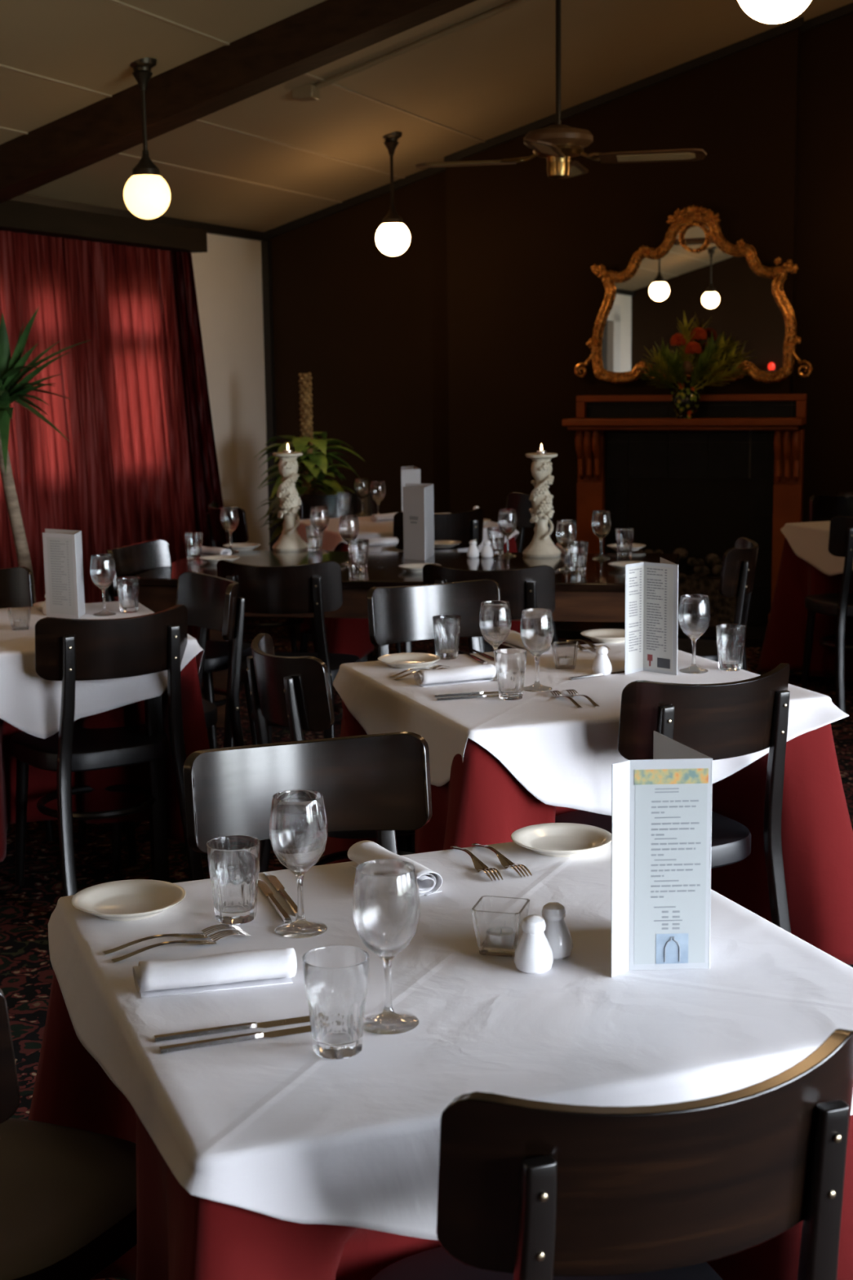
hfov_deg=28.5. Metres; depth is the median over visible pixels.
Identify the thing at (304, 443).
plant
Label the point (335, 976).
water tumbler
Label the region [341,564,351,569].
table knife
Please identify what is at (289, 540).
candlestick
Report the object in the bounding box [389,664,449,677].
fork
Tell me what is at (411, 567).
plate
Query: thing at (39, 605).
plate
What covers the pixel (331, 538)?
tablecloth
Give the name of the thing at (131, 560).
dining chair
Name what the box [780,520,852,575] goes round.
tablecloth
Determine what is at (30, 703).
tablecloth
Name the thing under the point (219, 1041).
table knife
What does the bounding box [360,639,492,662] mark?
dining table
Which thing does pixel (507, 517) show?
wine glass
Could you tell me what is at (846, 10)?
trim
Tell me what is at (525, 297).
wall
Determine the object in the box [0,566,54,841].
dining chair
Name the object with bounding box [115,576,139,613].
water tumbler
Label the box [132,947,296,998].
rolled napkin
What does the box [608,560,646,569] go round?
plate
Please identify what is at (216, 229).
trim
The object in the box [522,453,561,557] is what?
candlestick
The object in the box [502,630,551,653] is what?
rolled napkin
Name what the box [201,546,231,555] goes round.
rolled napkin
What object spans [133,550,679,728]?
table
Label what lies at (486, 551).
salt shaker
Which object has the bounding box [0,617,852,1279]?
floor
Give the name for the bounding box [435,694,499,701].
table knife
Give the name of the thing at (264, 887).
table knife
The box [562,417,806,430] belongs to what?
mantel shelf
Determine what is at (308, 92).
conduit
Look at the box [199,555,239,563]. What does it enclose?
plate
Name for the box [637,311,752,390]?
flower arrangement
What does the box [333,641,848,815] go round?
tablecloth
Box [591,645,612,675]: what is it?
salt shaker
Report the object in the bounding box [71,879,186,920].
plate
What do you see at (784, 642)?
tablecloth
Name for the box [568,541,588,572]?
water tumbler
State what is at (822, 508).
dining chair
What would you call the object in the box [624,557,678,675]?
menu
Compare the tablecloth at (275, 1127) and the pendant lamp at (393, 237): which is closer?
the tablecloth at (275, 1127)
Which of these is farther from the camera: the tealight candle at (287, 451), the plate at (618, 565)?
the tealight candle at (287, 451)
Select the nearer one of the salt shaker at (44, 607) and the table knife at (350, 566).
the salt shaker at (44, 607)
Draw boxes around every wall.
[191,233,270,551]
[267,13,852,537]
[445,27,801,624]
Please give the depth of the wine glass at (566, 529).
6.13 m
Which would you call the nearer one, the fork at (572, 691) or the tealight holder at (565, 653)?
the fork at (572, 691)
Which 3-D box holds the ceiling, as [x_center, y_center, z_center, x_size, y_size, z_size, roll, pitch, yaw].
[0.868,-2.715,4.072,8.000,2.530,10.270,3,10,20]
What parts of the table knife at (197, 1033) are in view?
handle, blade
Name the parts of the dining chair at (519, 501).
backrest, leg, leg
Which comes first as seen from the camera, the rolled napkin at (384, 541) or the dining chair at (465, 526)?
the rolled napkin at (384, 541)
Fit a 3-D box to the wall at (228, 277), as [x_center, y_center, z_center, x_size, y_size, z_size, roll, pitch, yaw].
[-2.737,-0.557,5.776,0.150,2.297,9.870,3,10,20]
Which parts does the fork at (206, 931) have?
handle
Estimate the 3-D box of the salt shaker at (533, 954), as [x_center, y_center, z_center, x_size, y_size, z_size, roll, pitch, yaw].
[0.135,0.379,2.104,0.050,0.070,0.050,-1,9,0]
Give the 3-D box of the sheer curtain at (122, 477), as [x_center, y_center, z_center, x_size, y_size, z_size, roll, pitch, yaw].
[-2.174,-0.649,6.803,0.084,2.092,5.424,3,10,20]
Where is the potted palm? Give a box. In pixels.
[0,306,90,603]
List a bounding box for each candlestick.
[271,452,308,551]
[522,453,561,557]
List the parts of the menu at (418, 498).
card panel, card panel, card panel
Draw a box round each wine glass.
[89,553,115,616]
[219,506,239,552]
[269,789,327,938]
[310,506,328,552]
[338,515,359,564]
[352,858,420,1035]
[354,477,369,515]
[370,480,386,514]
[479,600,511,681]
[497,508,517,556]
[520,608,553,692]
[555,519,577,571]
[591,510,611,559]
[678,594,710,673]
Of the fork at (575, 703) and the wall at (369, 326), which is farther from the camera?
the wall at (369, 326)
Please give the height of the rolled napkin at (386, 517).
0.038 m
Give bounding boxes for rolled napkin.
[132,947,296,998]
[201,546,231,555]
[347,840,442,896]
[368,537,398,547]
[370,512,396,522]
[413,664,496,687]
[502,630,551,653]
[555,542,569,555]
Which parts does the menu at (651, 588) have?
card panel, card panel, card panel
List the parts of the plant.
pot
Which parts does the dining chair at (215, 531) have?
leg, backrest, leg, leg, leg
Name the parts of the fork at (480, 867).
handle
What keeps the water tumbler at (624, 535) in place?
on the table at (597, 593)
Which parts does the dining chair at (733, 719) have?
seat, leg, backrest, leg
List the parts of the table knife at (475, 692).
blade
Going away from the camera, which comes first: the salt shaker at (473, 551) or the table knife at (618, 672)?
the table knife at (618, 672)
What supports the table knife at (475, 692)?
on the tablecloth at (563, 753)
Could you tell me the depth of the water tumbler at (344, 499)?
8.71 m
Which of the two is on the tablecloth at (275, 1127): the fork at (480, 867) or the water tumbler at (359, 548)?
the fork at (480, 867)
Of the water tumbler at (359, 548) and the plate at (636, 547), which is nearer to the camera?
the water tumbler at (359, 548)
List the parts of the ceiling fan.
blade, blade, rod, blade, blade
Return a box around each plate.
[32,601,44,609]
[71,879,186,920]
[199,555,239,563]
[222,542,260,551]
[377,653,440,668]
[398,563,440,572]
[434,540,461,547]
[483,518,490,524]
[511,822,611,857]
[580,628,625,643]
[606,543,646,551]
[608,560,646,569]
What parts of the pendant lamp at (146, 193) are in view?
rod, globe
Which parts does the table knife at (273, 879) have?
blade, handle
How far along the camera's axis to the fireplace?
9.30 m
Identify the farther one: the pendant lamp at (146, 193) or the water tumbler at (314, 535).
the water tumbler at (314, 535)
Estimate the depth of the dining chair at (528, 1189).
1.52 m
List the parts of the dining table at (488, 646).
leg, leg, leg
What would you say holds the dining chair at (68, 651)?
on the floor
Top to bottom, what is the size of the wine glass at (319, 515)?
0.187 m
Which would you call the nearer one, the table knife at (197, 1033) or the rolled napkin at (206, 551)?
the table knife at (197, 1033)
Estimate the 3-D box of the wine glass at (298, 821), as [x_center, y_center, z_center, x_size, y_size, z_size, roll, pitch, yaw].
[-0.171,0.300,2.252,0.078,0.187,0.078,2,10,19]
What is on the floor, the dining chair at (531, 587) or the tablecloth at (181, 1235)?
the dining chair at (531, 587)
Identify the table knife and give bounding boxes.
[153,1015,310,1042]
[159,1025,311,1053]
[257,879,291,921]
[263,872,297,915]
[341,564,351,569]
[433,691,498,697]
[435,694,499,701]
[458,650,487,663]
[466,648,493,660]
[568,671,624,679]
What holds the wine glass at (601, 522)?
on the table at (597, 593)
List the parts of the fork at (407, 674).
handle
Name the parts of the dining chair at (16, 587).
backrest, leg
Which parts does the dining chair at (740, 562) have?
seat, backrest, leg, leg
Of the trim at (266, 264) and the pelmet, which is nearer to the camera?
the pelmet
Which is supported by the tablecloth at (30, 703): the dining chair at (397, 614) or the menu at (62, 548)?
the menu at (62, 548)
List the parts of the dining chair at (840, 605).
leg, seat, backrest, leg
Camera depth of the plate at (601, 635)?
4.64 m
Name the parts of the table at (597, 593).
leg, leg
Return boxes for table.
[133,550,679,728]
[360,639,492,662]
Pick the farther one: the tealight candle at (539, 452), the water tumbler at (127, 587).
the tealight candle at (539, 452)
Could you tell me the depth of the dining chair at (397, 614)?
5.10 m
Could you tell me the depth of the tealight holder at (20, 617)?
4.92 m
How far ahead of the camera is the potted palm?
6.43 m
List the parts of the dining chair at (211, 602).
leg, leg, leg, backrest, seat, leg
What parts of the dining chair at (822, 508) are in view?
backrest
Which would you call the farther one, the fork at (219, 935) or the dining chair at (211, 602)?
the dining chair at (211, 602)
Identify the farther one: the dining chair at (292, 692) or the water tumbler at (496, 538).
the water tumbler at (496, 538)
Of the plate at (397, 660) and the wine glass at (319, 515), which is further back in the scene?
the wine glass at (319, 515)
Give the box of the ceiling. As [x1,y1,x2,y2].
[0,0,852,231]
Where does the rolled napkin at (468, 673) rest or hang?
on the tablecloth at (563, 753)
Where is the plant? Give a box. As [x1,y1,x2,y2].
[253,372,364,640]
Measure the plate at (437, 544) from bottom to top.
0.019 m
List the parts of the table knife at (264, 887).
blade, handle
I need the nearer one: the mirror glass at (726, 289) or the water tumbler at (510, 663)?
the water tumbler at (510, 663)
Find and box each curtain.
[0,230,198,639]
[170,250,227,636]
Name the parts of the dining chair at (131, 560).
leg, backrest, leg, seat, leg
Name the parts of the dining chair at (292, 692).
leg, backrest, leg, seat, leg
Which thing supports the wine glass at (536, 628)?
on the tablecloth at (563, 753)
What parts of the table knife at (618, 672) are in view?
handle, blade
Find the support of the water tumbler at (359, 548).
on the table at (597, 593)
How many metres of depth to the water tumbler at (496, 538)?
6.70 m
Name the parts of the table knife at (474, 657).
blade, handle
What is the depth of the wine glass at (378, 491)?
8.36 m
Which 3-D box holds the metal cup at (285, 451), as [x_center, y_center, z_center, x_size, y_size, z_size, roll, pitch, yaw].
[-0.577,-0.782,6.979,0.038,0.016,0.038,-1,9,0]
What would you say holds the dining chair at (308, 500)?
on the floor
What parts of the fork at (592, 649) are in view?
handle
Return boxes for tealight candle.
[283,443,292,453]
[537,443,546,454]
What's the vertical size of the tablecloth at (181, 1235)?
0.578 m
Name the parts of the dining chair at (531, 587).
leg, backrest, leg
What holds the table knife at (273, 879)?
on the tablecloth at (275, 1127)
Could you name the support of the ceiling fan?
hanging from the ceiling
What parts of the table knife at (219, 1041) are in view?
handle, blade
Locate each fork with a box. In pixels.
[102,924,243,955]
[111,929,250,962]
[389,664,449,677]
[393,667,448,680]
[450,845,502,881]
[471,843,532,877]
[546,690,582,708]
[561,688,599,706]
[566,639,610,650]
[578,644,595,653]
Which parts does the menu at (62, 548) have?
card panel, card panel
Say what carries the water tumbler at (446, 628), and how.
on the tablecloth at (563, 753)
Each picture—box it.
[656,933,688,964]
[657,657,670,668]
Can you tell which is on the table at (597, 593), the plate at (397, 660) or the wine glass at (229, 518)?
the wine glass at (229, 518)
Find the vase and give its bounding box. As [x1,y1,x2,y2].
[668,380,703,418]
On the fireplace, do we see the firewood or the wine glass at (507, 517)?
the firewood
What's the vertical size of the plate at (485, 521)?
0.019 m
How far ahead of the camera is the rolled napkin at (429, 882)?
2.48 m
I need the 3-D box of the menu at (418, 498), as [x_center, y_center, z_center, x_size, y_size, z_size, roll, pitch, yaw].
[-0.031,-0.472,6.675,0.122,0.285,0.270,-1,9,0]
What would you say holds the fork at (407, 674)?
on the tablecloth at (563, 753)
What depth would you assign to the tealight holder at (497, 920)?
2.15 m
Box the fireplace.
[555,393,807,647]
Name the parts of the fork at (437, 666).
handle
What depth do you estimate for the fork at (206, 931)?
2.23 m
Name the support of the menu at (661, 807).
on the tablecloth at (275, 1127)
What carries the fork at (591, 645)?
on the tablecloth at (563, 753)
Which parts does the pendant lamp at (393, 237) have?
rod, globe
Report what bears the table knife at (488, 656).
on the tablecloth at (563, 753)
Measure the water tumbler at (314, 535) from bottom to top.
0.108 m
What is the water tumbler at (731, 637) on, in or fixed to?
on the tablecloth at (563, 753)
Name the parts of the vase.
handle, handle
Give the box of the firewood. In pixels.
[633,547,737,626]
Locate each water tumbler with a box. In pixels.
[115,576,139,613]
[184,532,203,560]
[206,835,260,924]
[302,945,368,1059]
[305,524,323,552]
[337,492,351,513]
[349,538,368,569]
[432,614,461,659]
[487,526,505,555]
[494,648,527,700]
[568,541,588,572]
[615,527,634,556]
[715,623,746,671]
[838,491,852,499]
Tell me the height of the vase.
0.205 m
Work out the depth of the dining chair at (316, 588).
5.69 m
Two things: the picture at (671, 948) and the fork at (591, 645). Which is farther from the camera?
the fork at (591, 645)
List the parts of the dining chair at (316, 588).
leg, leg, backrest, seat, leg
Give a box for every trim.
[0,0,484,203]
[9,194,266,241]
[261,240,279,551]
[263,2,852,239]
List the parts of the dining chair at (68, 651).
leg, leg, seat, backrest, leg, leg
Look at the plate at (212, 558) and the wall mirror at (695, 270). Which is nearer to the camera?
the plate at (212, 558)
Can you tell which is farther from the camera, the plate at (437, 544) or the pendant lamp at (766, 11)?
the plate at (437, 544)
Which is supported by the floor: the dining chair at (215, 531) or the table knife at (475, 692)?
the dining chair at (215, 531)
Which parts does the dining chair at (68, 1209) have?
backrest, seat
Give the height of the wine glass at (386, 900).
0.187 m
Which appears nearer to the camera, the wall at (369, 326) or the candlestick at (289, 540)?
the candlestick at (289, 540)
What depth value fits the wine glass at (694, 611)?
4.08 m
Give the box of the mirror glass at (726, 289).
[601,225,785,372]
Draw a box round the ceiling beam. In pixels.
[0,0,476,203]
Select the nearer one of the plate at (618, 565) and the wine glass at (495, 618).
the wine glass at (495, 618)
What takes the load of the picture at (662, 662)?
attached to the menu at (651, 588)
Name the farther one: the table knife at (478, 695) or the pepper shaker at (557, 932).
the table knife at (478, 695)
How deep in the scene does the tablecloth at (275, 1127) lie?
1.92 m
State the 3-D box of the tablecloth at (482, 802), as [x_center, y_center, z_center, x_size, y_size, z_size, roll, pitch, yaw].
[0.359,0.393,4.092,1.138,0.598,1.101,-4,10,-20]
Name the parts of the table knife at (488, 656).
blade, handle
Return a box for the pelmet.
[0,200,207,253]
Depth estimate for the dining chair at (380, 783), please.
2.99 m
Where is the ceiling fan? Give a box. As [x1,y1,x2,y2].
[415,0,706,179]
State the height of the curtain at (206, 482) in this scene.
2.092 m
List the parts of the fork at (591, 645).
handle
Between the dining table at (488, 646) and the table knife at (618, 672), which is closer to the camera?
the table knife at (618, 672)
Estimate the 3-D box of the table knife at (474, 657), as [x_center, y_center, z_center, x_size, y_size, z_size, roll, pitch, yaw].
[0.121,0.043,4.369,0.014,0.006,0.210,-3,10,-16]
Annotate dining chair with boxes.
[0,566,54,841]
[0,989,137,1279]
[9,604,204,896]
[78,571,244,871]
[105,538,257,749]
[182,731,432,878]
[205,502,317,653]
[216,560,360,747]
[246,633,415,872]
[298,491,401,653]
[366,578,501,660]
[371,1028,852,1279]
[376,507,486,661]
[422,563,555,654]
[506,492,559,643]
[555,662,791,933]
[677,537,759,671]
[801,515,852,712]
[809,494,852,679]
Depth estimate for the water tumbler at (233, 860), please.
2.29 m
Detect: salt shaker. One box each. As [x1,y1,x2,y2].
[42,593,46,614]
[466,539,479,557]
[480,539,493,557]
[514,914,553,973]
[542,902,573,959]
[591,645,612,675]
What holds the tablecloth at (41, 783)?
on the dining table
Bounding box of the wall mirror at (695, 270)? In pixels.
[574,204,813,382]
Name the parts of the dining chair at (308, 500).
leg, backrest, leg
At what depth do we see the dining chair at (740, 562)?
5.96 m
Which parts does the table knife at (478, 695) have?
blade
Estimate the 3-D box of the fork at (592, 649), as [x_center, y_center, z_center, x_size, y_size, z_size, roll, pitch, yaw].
[0.403,0.015,4.485,0.022,0.012,0.190,-5,10,-26]
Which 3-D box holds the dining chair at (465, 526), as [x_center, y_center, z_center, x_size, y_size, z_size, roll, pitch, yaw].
[0.009,-0.198,7.857,0.444,0.848,0.519,-4,10,-21]
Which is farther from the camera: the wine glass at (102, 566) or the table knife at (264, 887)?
the wine glass at (102, 566)
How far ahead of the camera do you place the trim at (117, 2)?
7.69 m
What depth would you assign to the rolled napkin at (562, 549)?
6.77 m
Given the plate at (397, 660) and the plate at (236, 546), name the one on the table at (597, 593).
the plate at (236, 546)
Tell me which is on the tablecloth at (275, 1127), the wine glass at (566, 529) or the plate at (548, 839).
the plate at (548, 839)
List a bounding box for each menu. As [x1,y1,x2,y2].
[42,528,84,618]
[400,466,420,511]
[402,483,434,560]
[611,730,712,977]
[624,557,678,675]
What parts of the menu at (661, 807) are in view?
card panel, card panel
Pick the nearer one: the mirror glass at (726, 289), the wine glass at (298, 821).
the wine glass at (298, 821)
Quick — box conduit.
[291,0,530,101]
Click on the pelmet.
(15, 216)
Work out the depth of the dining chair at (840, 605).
7.13 m
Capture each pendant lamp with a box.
[123,57,170,219]
[375,131,410,256]
[737,0,811,23]
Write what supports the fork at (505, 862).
on the tablecloth at (275, 1127)
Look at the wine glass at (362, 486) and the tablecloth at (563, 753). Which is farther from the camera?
the wine glass at (362, 486)
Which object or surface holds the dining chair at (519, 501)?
on the floor
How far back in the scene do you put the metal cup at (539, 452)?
6.61 m
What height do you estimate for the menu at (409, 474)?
0.240 m
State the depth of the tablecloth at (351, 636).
7.66 m
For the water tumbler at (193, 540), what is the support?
on the table at (597, 593)
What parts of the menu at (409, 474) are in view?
card panel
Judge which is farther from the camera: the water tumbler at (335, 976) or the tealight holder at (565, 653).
the tealight holder at (565, 653)
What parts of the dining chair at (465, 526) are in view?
leg, backrest, leg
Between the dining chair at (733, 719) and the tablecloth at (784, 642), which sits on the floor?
the dining chair at (733, 719)
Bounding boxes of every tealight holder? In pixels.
[7,606,31,630]
[471,895,529,957]
[551,641,579,669]
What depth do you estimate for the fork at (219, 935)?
2.21 m
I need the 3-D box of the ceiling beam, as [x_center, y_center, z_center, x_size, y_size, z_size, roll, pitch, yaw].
[1.458,-2.835,5.677,7.600,2.465,0.176,3,10,20]
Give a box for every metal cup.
[283,449,292,453]
[537,450,546,454]
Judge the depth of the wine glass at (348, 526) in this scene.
6.44 m
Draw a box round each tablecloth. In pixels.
[0,601,204,738]
[0,655,209,862]
[27,972,852,1279]
[48,841,852,1239]
[295,512,519,552]
[299,535,520,658]
[324,698,852,964]
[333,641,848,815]
[757,537,852,681]
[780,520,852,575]
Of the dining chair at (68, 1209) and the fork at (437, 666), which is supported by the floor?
the dining chair at (68, 1209)

